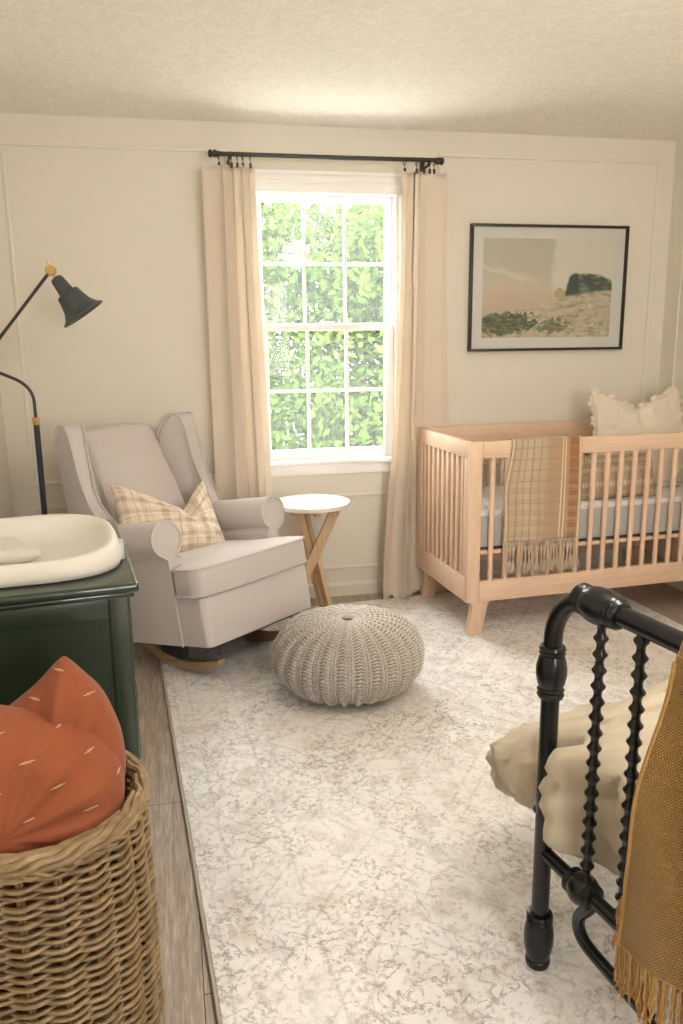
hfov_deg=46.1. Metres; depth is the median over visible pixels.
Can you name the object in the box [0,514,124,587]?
changing pad
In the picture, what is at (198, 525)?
throw pillow
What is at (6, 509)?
wall
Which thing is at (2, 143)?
trim
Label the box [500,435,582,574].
plaid throw
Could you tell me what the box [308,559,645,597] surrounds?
baseboard
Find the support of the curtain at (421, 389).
hanging from the curtain rod
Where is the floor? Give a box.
[0,583,682,1023]
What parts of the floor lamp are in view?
arm, arm, lamp shade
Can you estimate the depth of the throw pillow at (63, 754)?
1.49 m
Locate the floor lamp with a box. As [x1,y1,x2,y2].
[0,261,102,514]
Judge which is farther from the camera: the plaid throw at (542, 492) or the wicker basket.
the plaid throw at (542, 492)
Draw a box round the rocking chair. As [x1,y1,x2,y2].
[53,411,310,671]
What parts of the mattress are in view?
mattress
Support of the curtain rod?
attached to the wall at (123, 227)
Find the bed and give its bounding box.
[524,583,682,1023]
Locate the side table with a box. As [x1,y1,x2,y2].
[280,494,350,617]
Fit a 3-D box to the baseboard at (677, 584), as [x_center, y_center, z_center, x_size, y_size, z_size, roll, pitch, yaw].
[2.416,0.901,2.240,0.015,0.078,5.505,-3,13,-12]
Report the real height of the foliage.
4.390 m
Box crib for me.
[417,420,682,634]
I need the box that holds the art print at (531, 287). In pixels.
[481,238,613,337]
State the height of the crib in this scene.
0.932 m
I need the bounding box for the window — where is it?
[255,169,401,476]
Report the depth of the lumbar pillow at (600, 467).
3.98 m
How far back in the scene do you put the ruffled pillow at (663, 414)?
4.21 m
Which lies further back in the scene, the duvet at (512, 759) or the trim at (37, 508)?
the trim at (37, 508)
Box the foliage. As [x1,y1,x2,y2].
[261,202,383,449]
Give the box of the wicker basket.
[0,750,164,1023]
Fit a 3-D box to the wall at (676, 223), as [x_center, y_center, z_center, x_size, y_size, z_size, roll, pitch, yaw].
[2.482,-0.259,2.010,0.150,2.440,5.520,-3,13,-12]
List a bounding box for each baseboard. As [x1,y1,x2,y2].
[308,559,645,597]
[645,560,682,590]
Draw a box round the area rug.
[159,588,682,1023]
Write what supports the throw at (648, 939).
hanging from the bed
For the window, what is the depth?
4.21 m
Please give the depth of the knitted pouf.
3.06 m
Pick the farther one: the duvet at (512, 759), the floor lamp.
the floor lamp
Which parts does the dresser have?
drawer, drawer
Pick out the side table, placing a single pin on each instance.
(300, 506)
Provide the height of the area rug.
0.011 m
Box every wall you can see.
[0,113,675,583]
[0,388,12,517]
[646,139,682,562]
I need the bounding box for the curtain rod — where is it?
[208,149,443,172]
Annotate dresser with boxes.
[0,519,141,878]
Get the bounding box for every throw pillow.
[0,656,125,914]
[109,481,224,560]
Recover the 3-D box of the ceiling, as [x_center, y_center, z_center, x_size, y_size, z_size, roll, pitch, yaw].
[0.644,-1.406,1.361,3.880,0.120,5.820,-3,13,-12]
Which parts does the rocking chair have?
backrest, armrest, frame, armrest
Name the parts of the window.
sash, casing, sash, sill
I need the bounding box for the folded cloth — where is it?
[0,537,40,564]
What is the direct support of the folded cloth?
in the changing pad
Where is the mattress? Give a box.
[480,484,682,549]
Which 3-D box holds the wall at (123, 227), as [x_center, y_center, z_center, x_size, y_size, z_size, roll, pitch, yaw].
[0.070,-0.745,4.346,3.880,2.440,0.150,-3,13,-12]
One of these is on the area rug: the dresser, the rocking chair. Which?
the rocking chair
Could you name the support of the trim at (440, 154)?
attached to the wall at (123, 227)
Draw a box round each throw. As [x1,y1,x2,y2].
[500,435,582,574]
[612,641,682,1023]
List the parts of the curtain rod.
rod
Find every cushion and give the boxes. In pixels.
[173,536,305,595]
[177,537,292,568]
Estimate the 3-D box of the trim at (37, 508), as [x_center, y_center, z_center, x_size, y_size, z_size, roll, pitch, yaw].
[-1.042,0.160,4.218,1.045,0.442,0.010,-3,13,-12]
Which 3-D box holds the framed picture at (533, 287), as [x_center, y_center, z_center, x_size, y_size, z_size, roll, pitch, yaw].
[1.129,-1.217,4.377,0.913,0.660,0.030,-3,13,-12]
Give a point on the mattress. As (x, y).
(499, 490)
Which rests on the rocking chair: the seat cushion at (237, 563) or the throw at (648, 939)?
the seat cushion at (237, 563)
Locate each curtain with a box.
[201,151,272,500]
[383,157,447,600]
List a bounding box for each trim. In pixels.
[0,141,228,485]
[34,505,66,514]
[279,492,388,569]
[439,153,659,464]
[482,483,625,549]
[671,232,682,386]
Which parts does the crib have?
corner post, leg, rail, rail, corner post, leg, rail, rail, rail, rail, leg, corner post, rail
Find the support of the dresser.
on the floor
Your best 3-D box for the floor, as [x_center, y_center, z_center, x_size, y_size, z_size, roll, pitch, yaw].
[0.672,1.094,1.911,3.880,0.120,5.820,-3,13,-12]
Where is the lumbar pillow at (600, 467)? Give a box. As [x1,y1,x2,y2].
[581,452,655,500]
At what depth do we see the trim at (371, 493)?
4.46 m
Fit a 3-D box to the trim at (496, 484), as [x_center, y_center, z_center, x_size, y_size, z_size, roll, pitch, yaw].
[1.139,0.037,4.665,1.263,0.442,0.010,-3,13,-12]
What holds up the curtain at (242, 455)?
hanging from the curtain rod
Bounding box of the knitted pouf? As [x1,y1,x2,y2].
[271,604,424,706]
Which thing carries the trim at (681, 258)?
attached to the wall at (676, 223)
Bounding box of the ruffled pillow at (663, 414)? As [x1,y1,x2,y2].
[587,386,682,486]
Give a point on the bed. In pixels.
(601, 607)
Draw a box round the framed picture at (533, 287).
[467,223,629,351]
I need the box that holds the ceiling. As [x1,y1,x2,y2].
[0,0,682,140]
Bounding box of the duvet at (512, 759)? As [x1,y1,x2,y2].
[485,679,668,875]

